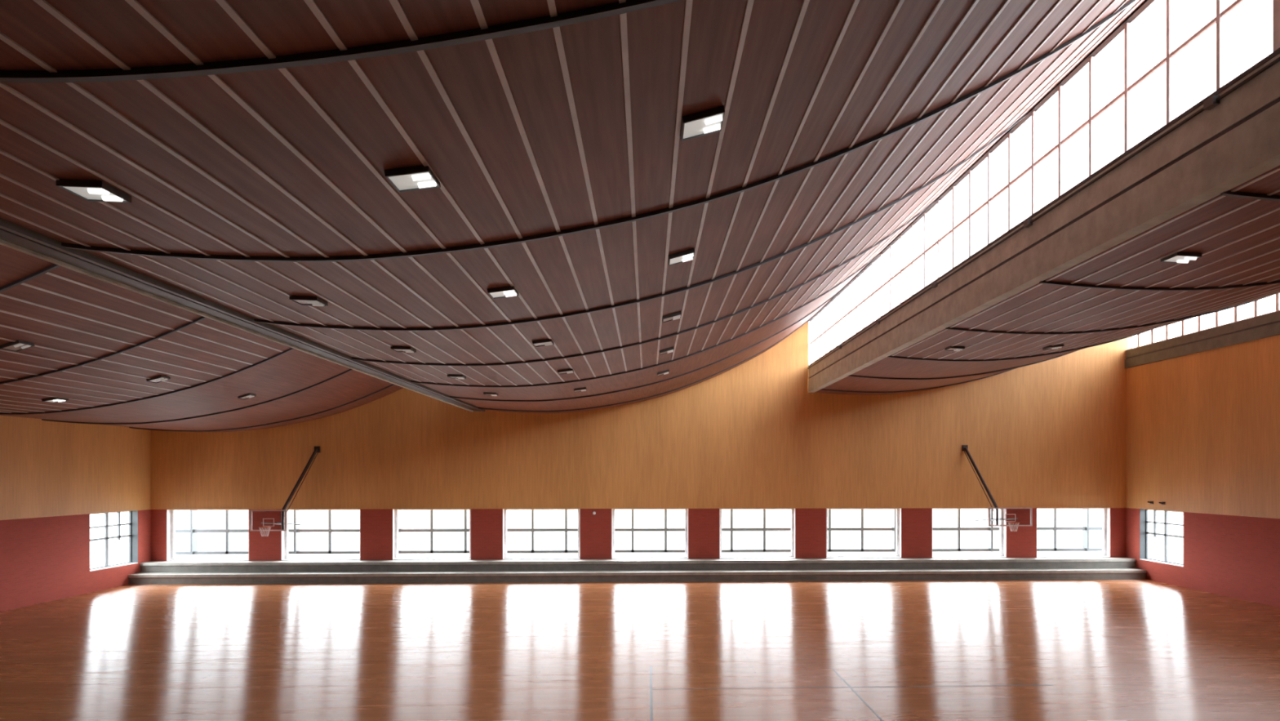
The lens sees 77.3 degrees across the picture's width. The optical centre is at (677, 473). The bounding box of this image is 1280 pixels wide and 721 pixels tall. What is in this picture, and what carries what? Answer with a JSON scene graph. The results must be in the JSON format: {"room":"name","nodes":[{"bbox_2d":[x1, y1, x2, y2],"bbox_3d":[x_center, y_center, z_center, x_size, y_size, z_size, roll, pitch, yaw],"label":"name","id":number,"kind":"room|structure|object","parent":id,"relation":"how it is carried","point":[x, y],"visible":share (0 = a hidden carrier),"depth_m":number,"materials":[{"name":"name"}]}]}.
{"room":"gymnasium","nodes":[
{"label":"gymnasium","id":0,"kind":"room"},
{"bbox_2d":[0,415,151,611],"bbox_3d":[-23.048,1.315,11.189,0.380,6.930,50.700,0,0,-2],"label":"wall","id":1,"kind":"structure","parent":0,"point":[54,475],"depth_m":30.63,"materials":[{"name":"brown wood"}]},
{"bbox_2d":[89,510,137,571],"bbox_3d":[-23.912,2.765,33.703,0.350,2.330,3.040,0,0,-2],"label":"window","id":2,"kind":"structure","parent":1,"relation":"in","point":[133,515],"depth_m":34.46,"materials":[{"name":"metal"}]},
{"bbox_2d":[0,244,403,431],"bbox_3d":[-15.682,-3.976,11.567,14.430,4.257,50.300,0,0,-2],"label":"ceiling","id":3,"kind":"structure","parent":0,"point":[97,343],"depth_m":22.11,"materials":[{"name":"brown wood"}]},
{"bbox_2d":[0,339,34,351],"bbox_3d":[-14.525,-2.825,17.565,0.429,0.212,0.440,0,0,-2],"label":"ceiling light","id":4,"kind":"object","parent":3,"relation":"attached to","point":[18,345],"visible":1,"depth_m":17.49,"materials":[{"name":"white"}]},
{"bbox_2d":[3,342,31,351],"bbox_3d":[-14.522,-2.818,17.565,0.400,0.040,0.400,-18,1,-2],"label":"diffuser","id":5,"kind":"object","parent":4,"relation":"attached to","point":[9,346],"depth_m":17.54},
{"bbox_2d":[41,397,68,402],"bbox_3d":[-17.721,-2.121,22.748,0.432,0.152,0.440,0,0,-2],"label":"ceiling light","id":6,"kind":"object","parent":3,"relation":"attached to","point":[51,399],"visible":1,"depth_m":22.64,"materials":[{"name":"white plastic"}]},
{"bbox_2d":[146,374,170,382],"bbox_3d":[-14.982,-2.746,23.052,0.430,0.206,0.440,0,0,-2],"label":"ceiling light","id":7,"kind":"object","parent":3,"relation":"attached to","point":[160,378],"visible":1,"depth_m":22.95,"materials":[{"name":"white plastic"}]},
{"bbox_2d":[149,377,165,382],"bbox_3d":[-14.979,-2.739,23.052,0.400,0.040,0.400,-17,1,-2],"label":"diffuser","id":8,"kind":"object","parent":7,"relation":"attached to","point":[154,380],"depth_m":22.95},
{"bbox_2d":[237,392,256,399],"bbox_3d":[-15.174,-2.746,28.148,0.430,0.206,0.440,0,0,-2],"label":"ceiling light","id":9,"kind":"object","parent":3,"relation":"attached to","point":[249,395],"visible":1,"depth_m":28.04,"materials":[{"name":"white plastic"}]},
{"bbox_2d":[0,0,1145,413],"bbox_3d":[-0.458,-5.094,12.141,15.040,4.692,50.300,0,0,-2],"label":"ceiling","id":10,"kind":"structure","parent":0,"point":[251,143],"depth_m":8.61,"materials":[{"name":"brown wood"}]},
{"bbox_2d":[56,178,131,203],"bbox_3d":[-5.720,-2.772,7.840,0.424,0.112,0.440,2,0,-2],"label":"ceiling light","id":11,"kind":"object","parent":10,"relation":"attached to","point":[88,190],"visible":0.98,"depth_m":7.74,"materials":[{"name":"white plastic"}]},
{"bbox_2d":[62,186,124,200],"bbox_3d":[-5.720,-2.778,7.840,0.400,0.040,0.400,2,0,-2],"label":"diffuser","id":12,"kind":"object","parent":11,"relation":"attached to","point":[113,193],"depth_m":7.83,"materials":[{"name":"white plastic"}]},
{"bbox_2d":[289,295,328,306],"bbox_3d":[-5.907,-2.772,12.806,0.424,0.112,0.440,2,0,-2],"label":"ceiling light","id":13,"kind":"object","parent":10,"relation":"attached to","point":[300,300],"visible":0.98,"depth_m":12.69,"materials":[{"name":"white plastic"}]},
{"bbox_2d":[293,299,324,305],"bbox_3d":[-5.907,-2.778,12.806,0.400,0.040,0.400,2,0,-2],"label":"diffuser","id":14,"kind":"object","parent":13,"relation":"attached to","point":[302,302],"depth_m":12.79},
{"bbox_2d":[391,346,416,352],"bbox_3d":[-6.094,-2.772,17.773,0.424,0.112,0.440,2,0,-2],"label":"ceiling light","id":15,"kind":"object","parent":10,"relation":"attached to","point":[397,348],"visible":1,"depth_m":17.64,"materials":[{"name":"white"}]},
{"bbox_2d":[384,164,440,192],"bbox_3d":[-2.633,-2.949,7.956,0.432,0.142,0.440,0,0,-2],"label":"ceiling light","id":16,"kind":"object","parent":10,"relation":"attached to","point":[415,178],"visible":0.97,"depth_m":7.86,"materials":[{"name":"white"}]},
{"bbox_2d":[388,172,437,190],"bbox_3d":[-2.632,-2.942,7.957,0.400,0.040,0.400,-8,0,-2],"label":"diffuser","id":17,"kind":"object","parent":16,"relation":"attached to","point":[400,180],"depth_m":7.95,"materials":[{"name":"white plastic"}]},
{"bbox_2d":[447,373,466,378],"bbox_3d":[-6.282,-2.772,22.739,0.424,0.112,0.440,2,0,-2],"label":"ceiling light","id":18,"kind":"object","parent":10,"relation":"attached to","point":[451,375],"visible":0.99,"depth_m":22.53,"materials":[{"name":"white"}]},
{"bbox_2d":[483,391,497,395],"bbox_3d":[-6.469,-2.772,27.706,0.424,0.112,0.440,2,0,-2],"label":"ceiling light","id":19,"kind":"object","parent":10,"relation":"attached to","point":[484,393],"visible":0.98,"depth_m":27.49,"materials":[{"name":"white plastic"}]},
{"bbox_2d":[487,285,518,298],"bbox_3d":[-2.820,-2.949,12.923,0.432,0.142,0.440,0,0,-2],"label":"ceiling light","id":20,"kind":"object","parent":10,"relation":"attached to","point":[504,291],"visible":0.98,"depth_m":12.80,"materials":[{"name":"white plastic"}]},
{"bbox_2d":[489,289,516,297],"bbox_3d":[-2.819,-2.942,12.923,0.400,0.040,0.400,-8,0,-2],"label":"diffuser","id":21,"kind":"object","parent":20,"relation":"attached to","point":[493,293],"depth_m":12.89,"materials":[{"name":"white plastic"}]},
{"bbox_2d":[532,338,554,346],"bbox_3d":[-3.007,-2.949,17.889,0.432,0.142,0.440,0,0,-2],"label":"ceiling light","id":22,"kind":"object","parent":10,"relation":"attached to","point":[545,342],"visible":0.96,"depth_m":17.76,"materials":[{"name":"white"}]},
{"bbox_2d":[533,342,544,346],"bbox_3d":[-3.006,-2.942,17.889,0.400,0.040,0.400,-8,0,-2],"label":"diffuser","id":23,"kind":"object","parent":22,"relation":"attached to","point":[535,344],"depth_m":17.93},
{"bbox_2d":[557,368,573,374],"bbox_3d":[-3.195,-2.949,22.856,0.432,0.142,0.440,0,0,-2],"label":"ceiling light","id":24,"kind":"object","parent":10,"relation":"attached to","point":[563,371],"visible":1,"depth_m":22.65,"materials":[{"name":"white"}]},
{"bbox_2d":[573,386,586,391],"bbox_3d":[-3.382,-2.949,27.822,0.432,0.142,0.440,0,0,-2],"label":"ceiling light","id":25,"kind":"object","parent":10,"relation":"attached to","point":[584,388],"visible":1,"depth_m":27.61,"materials":[{"name":"white"}]},
{"bbox_2d":[657,369,669,376],"bbox_3d":[-0.505,-3.543,27.931,0.431,0.197,0.440,0,0,-2],"label":"ceiling light","id":26,"kind":"object","parent":10,"relation":"attached to","point":[667,371],"visible":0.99,"depth_m":27.72,"materials":[{"name":"white plastic"}]},
{"bbox_2d":[658,346,674,355],"bbox_3d":[-0.318,-3.543,22.964,0.431,0.197,0.440,0,0,-2],"label":"ceiling light","id":27,"kind":"object","parent":10,"relation":"attached to","point":[669,349],"visible":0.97,"depth_m":22.76,"materials":[{"name":"white plastic"}]},
{"bbox_2d":[662,311,681,322],"bbox_3d":[-0.131,-3.543,17.998,0.431,0.197,0.440,0,0,-2],"label":"ceiling light","id":28,"kind":"object","parent":10,"relation":"attached to","point":[677,315],"visible":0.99,"depth_m":17.87,"materials":[{"name":"white"}]},
{"bbox_2d":[663,314,680,321],"bbox_3d":[-0.129,-3.536,17.998,0.400,0.040,0.400,-16,1,-2],"label":"diffuser","id":29,"kind":"object","parent":28,"relation":"attached to","point":[670,317],"depth_m":17.88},
{"bbox_2d":[667,248,694,266],"bbox_3d":[0.057,-3.543,13.031,0.431,0.197,0.440,0,0,-2],"label":"ceiling light","id":30,"kind":"object","parent":10,"relation":"attached to","point":[688,255],"visible":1,"depth_m":12.91,"materials":[{"name":"white plastic"}]},
{"bbox_2d":[669,253,693,264],"bbox_3d":[0.059,-3.536,13.031,0.400,0.040,0.400,-16,1,-2],"label":"diffuser","id":31,"kind":"object","parent":30,"relation":"attached to","point":[677,258],"depth_m":12.93,"materials":[{"name":"white plastic"}]},
{"bbox_2d":[680,105,724,141],"bbox_3d":[0.244,-3.543,8.065,0.431,0.197,0.440,0,0,-2],"label":"ceiling light","id":32,"kind":"object","parent":10,"relation":"attached to","point":[710,121],"visible":0.99,"depth_m":7.97,"materials":[{"name":"white"}]},
{"bbox_2d":[683,113,722,138],"bbox_3d":[0.246,-3.536,8.065,0.400,0.040,0.400,-16,1,-2],"label":"diffuser","id":33,"kind":"object","parent":32,"relation":"attached to","point":[695,126],"depth_m":8.02,"materials":[{"name":"white plastic"}]},
{"bbox_2d":[0,579,1279,720],"bbox_3d":[-0.349,4.929,12.045,45.710,0.302,50.700,0,0,-2],"label":"floor","id":34,"kind":"structure","parent":0,"point":[1003,650],"depth_m":21.27,"materials":[{"name":"brown wood"}]},
{"bbox_2d":[128,556,1146,584],"bbox_3d":[-1.260,4.357,36.183,45.090,0.845,1.570,0,0,-2],"label":"bleachers","id":35,"kind":"object","parent":34,"relation":"on","point":[500,571],"visible":1,"depth_m":35.81,"materials":[{"name":"concrete"}]},
{"bbox_2d":[151,321,1132,560],"bbox_3d":[-1.298,-1.758,37.188,45.710,13.077,0.480,0,0,-2],"label":"wall","id":36,"kind":"structure","parent":0,"point":[1049,433],"depth_m":37.09,"materials":[{"name":"brown wood"}]},
{"bbox_2d":[166,509,248,560],"bbox_3d":[-21.314,2.765,36.443,3.650,2.330,0.440,0,0,-2],"label":"window","id":37,"kind":"structure","parent":36,"relation":"in","point":[171,513],"depth_m":36.46,"materials":[{"name":"white paint"}]},
{"bbox_2d":[249,446,319,536],"bbox_3d":[-17.347,0.711,35.409,1.385,3.942,2.761,0,0,28],"label":"goal","id":38,"kind":"object","parent":36,"relation":"attached to","point":[317,449],"visible":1,"depth_m":34.88,"materials":[{"name":"grey paint"}]},
{"bbox_2d":[281,509,360,559],"bbox_3d":[-16.267,2.765,36.633,3.550,2.330,0.440,0,0,-2],"label":"window","id":39,"kind":"structure","parent":36,"relation":"in","point":[284,533],"depth_m":36.65,"materials":[{"name":"white paint"}]},
{"bbox_2d":[392,508,471,559],"bbox_3d":[-11.271,2.765,36.821,3.550,2.330,0.440,0,0,-2],"label":"window","id":40,"kind":"structure","parent":36,"relation":"in","point":[395,511],"depth_m":36.83,"materials":[{"name":"white paint"}]},
{"bbox_2d":[502,508,580,559],"bbox_3d":[-6.274,2.765,37.010,3.550,2.330,0.440,0,0,-2],"label":"window","id":41,"kind":"structure","parent":36,"relation":"in","point":[504,510],"depth_m":37.03,"materials":[{"name":"white paint"}]},
{"bbox_2d":[611,508,688,559],"bbox_3d":[-1.278,2.765,37.198,3.550,2.330,0.440,0,0,-2],"label":"window","id":42,"kind":"structure","parent":36,"relation":"in","point":[613,557],"depth_m":37.25,"materials":[{"name":"white paint"}]},
{"bbox_2d":[719,508,795,558],"bbox_3d":[3.719,2.765,37.387,3.550,2.330,0.440,0,0,-2],"label":"window","id":43,"kind":"structure","parent":36,"relation":"in","point":[793,510],"depth_m":37.44,"materials":[{"name":"white paint"}]},
{"bbox_2d":[826,507,901,558],"bbox_3d":[8.715,2.765,37.575,3.550,2.330,0.440,0,0,-2],"label":"window","id":44,"kind":"structure","parent":36,"relation":"in","point":[898,510],"depth_m":37.67,"materials":[{"name":"white paint"}]},
{"bbox_2d":[932,507,1006,557],"bbox_3d":[13.711,2.765,37.764,3.550,2.330,0.440,0,0,-2],"label":"window","id":45,"kind":"structure","parent":36,"relation":"in","point":[1002,511],"depth_m":37.81,"materials":[{"name":"white paint"}]},
{"bbox_2d":[962,444,1032,531],"bbox_3d":[14.454,0.596,36.553,1.672,3.912,2.863,0,0,-37],"label":"goal","id":46,"kind":"object","parent":36,"relation":"attached to","point":[965,447],"visible":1,"depth_m":36.02,"materials":[{"name":"grey paint"}]},
{"bbox_2d":[1036,507,1110,557],"bbox_3d":[18.708,2.765,37.952,3.550,2.330,0.440,0,0,-2],"label":"window","id":47,"kind":"structure","parent":36,"relation":"in","point":[1105,511],"depth_m":38.06,"materials":[{"name":"white paint"}]},
{"bbox_2d":[816,165,1279,395],"bbox_3d":[14.731,-6.052,12.714,14.920,4.809,50.300,0,0,-2],"label":"ceiling","id":48,"kind":"structure","parent":0,"point":[1123,291],"depth_m":17.11,"materials":[{"name":"brown wood"}]},
{"bbox_2d":[945,346,964,351],"bbox_3d":[8.169,-3.692,23.525,0.428,0.131,0.440,0,0,-2],"label":"ceiling light","id":49,"kind":"object","parent":48,"relation":"attached to","point":[949,348],"visible":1,"depth_m":23.40,"materials":[{"name":"white"}]},
{"bbox_2d":[1042,343,1063,350],"bbox_3d":[11.116,-3.766,23.636,0.431,0.131,0.440,0,0,-2],"label":"ceiling light","id":50,"kind":"object","parent":48,"relation":"attached to","point":[1056,346],"visible":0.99,"depth_m":23.51,"materials":[{"name":"white plastic"}]},
{"bbox_2d":[1160,251,1201,263],"bbox_3d":[8.593,-3.690,13.633,0.428,0.130,0.440,0,0,-2],"label":"ceiling light","id":51,"kind":"object","parent":48,"relation":"attached to","point":[1180,257],"visible":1,"depth_m":13.54,"materials":[{"name":"white plastic"}]},
{"bbox_2d":[1164,255,1195,262],"bbox_3d":[8.592,-3.695,13.633,0.400,0.040,0.400,3,0,-2],"label":"diffuser","id":52,"kind":"object","parent":51,"relation":"attached to","point":[1170,258],"depth_m":13.62,"materials":[{"name":"white plastic"}]},
{"bbox_2d":[1125,334,1279,607],"bbox_3d":[22.350,-0.110,12.902,0.380,9.780,50.700,0,0,-2],"label":"wall","id":53,"kind":"structure","parent":0,"point":[1202,428],"depth_m":31.95,"materials":[{"name":"brown wood"}]},
{"bbox_2d":[1139,508,1183,566],"bbox_3d":[21.520,2.765,35.291,0.350,2.330,2.990,0,0,-2],"label":"window","id":54,"kind":"structure","parent":53,"relation":"in","point":[1144,532],"depth_m":36.18,"materials":[{"name":"metal"}]},
{"bbox_2d":[1124,311,1279,368],"bbox_3d":[22.302,-5.420,12.840,0.380,0.840,49.980,0,0,-2],"label":"roof beam","id":55,"kind":"structure","parent":53,"relation":"on","point":[1268,325],"depth_m":32.24,"materials":[{"name":"wood"}]},
{"bbox_2d":[1126,293,1279,350],"bbox_3d":[22.257,-7.018,12.848,0.150,2.357,50.000,0,0,-2],"label":"window","id":56,"kind":"structure","parent":55,"relation":"on","point":[1277,295],"depth_m":31.89,"materials":[{"name":"clear glass"}]},
{"bbox_3d":[0.602,-1.758,-13.162,45.710,13.077,0.350,0,0,-2],"label":"wall","id":57,"kind":"structure","parent":0,"visible":0},
{"bbox_2d":[0,217,484,411],"bbox_3d":[-8.196,-3.505,11.689,0.620,1.290,49.980,0,0,-2],"label":"roof beam","id":58,"kind":"structure","parent":57,"relation":"attached to","point":[13,236],"depth_m":13.01,"materials":[{"name":"wood"}]},
{"bbox_2d":[807,47,1279,392],"bbox_3d":[7.143,-4.430,12.268,0.360,1.260,49.980,0,0,-2],"label":"roof beam","id":59,"kind":"structure","parent":57,"relation":"attached to","point":[1229,138],"depth_m":13.01,"materials":[{"name":"wood"}]},
{"bbox_2d":[808,0,1279,364],"bbox_3d":[7.127,-6.090,12.277,0.150,2.180,50.000,0,0,-2],"label":"window","id":60,"kind":"structure","parent":59,"relation":"on","point":[1061,141],"depth_m":16.39,"materials":[{"name":"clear glass"}]},
{"label":"outside","id":61,"kind":"structure","parent":0,"visible":0},
{"bbox_2d":[89,508,1183,568],"bbox_3d":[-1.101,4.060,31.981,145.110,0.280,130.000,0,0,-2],"label":"windows","id":62,"kind":"structure","parent":61,"point":[118,550],"depth_m":51.19,"materials":[{"name":"glass"}]},
{"bbox_2d":[175,510,293,554],"bbox_3d":[-21.838,2.220,39.280,6.015,3.400,0.450,0,0,-2],"label":"screen","id":63,"kind":"object","parent":62,"relation":"on","point":[193,530],"visible":0.65,"depth_m":39.14,"materials":[{"name":"metal"}]},
{"bbox_2d":[293,510,359,553],"bbox_3d":[-16.352,2.220,39.487,4.965,3.400,0.450,0,0,-2],"label":"screen","id":64,"kind":"object","parent":62,"relation":"on","point":[296,513],"visible":0.51,"depth_m":39.33,"materials":[{"name":"metal"}]},
{"bbox_2d":[398,509,469,553],"bbox_3d":[-11.391,2.220,39.674,4.965,3.400,0.450,0,0,-2],"label":"window frame","id":65,"kind":"structure","parent":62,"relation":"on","point":[465,529],"depth_m":39.54,"materials":[{"name":"metal"}]},
{"bbox_2d":[506,509,577,552],"bbox_3d":[-6.429,2.220,39.861,4.965,3.400,0.450,0,0,-2],"label":"window frame","id":66,"kind":"structure","parent":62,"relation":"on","point":[532,529],"depth_m":39.73,"materials":[{"name":"metal"}]},
{"bbox_2d":[614,509,684,552],"bbox_3d":[-1.468,2.220,40.048,4.965,3.400,0.450,0,0,-2],"label":"window frame","id":67,"kind":"structure","parent":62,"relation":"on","point":[632,529],"depth_m":39.93,"materials":[{"name":"metal"}]},
{"bbox_2d":[721,509,791,551],"bbox_3d":[3.494,2.220,40.235,4.965,3.400,0.450,0,0,-2],"label":"window frame","id":68,"kind":"structure","parent":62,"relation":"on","point":[764,528],"depth_m":40.14,"materials":[{"name":"metal"}]},
{"bbox_2d":[827,508,893,551],"bbox_3d":[8.455,2.220,40.422,4.965,3.400,0.450,0,0,-2],"label":"screen","id":69,"kind":"object","parent":62,"relation":"on","point":[861,528],"visible":0.51,"depth_m":40.34,"materials":[{"name":"metal"}]},
{"bbox_2d":[891,508,990,551],"bbox_3d":[13.416,2.220,40.609,4.965,3.400,0.450,0,0,-2],"label":"screen","id":70,"kind":"object","parent":62,"relation":"on","point":[958,528],"visible":0.59,"depth_m":40.52,"materials":[{"name":"metal"}]},
{"bbox_2d":[987,508,1102,551],"bbox_3d":[18.953,2.220,40.818,6.115,3.400,0.450,0,0,-2],"label":"screen","id":71,"kind":"object","parent":62,"relation":"on","point":[1085,527],"visible":0.63,"depth_m":40.71,"materials":[{"name":"metal"}]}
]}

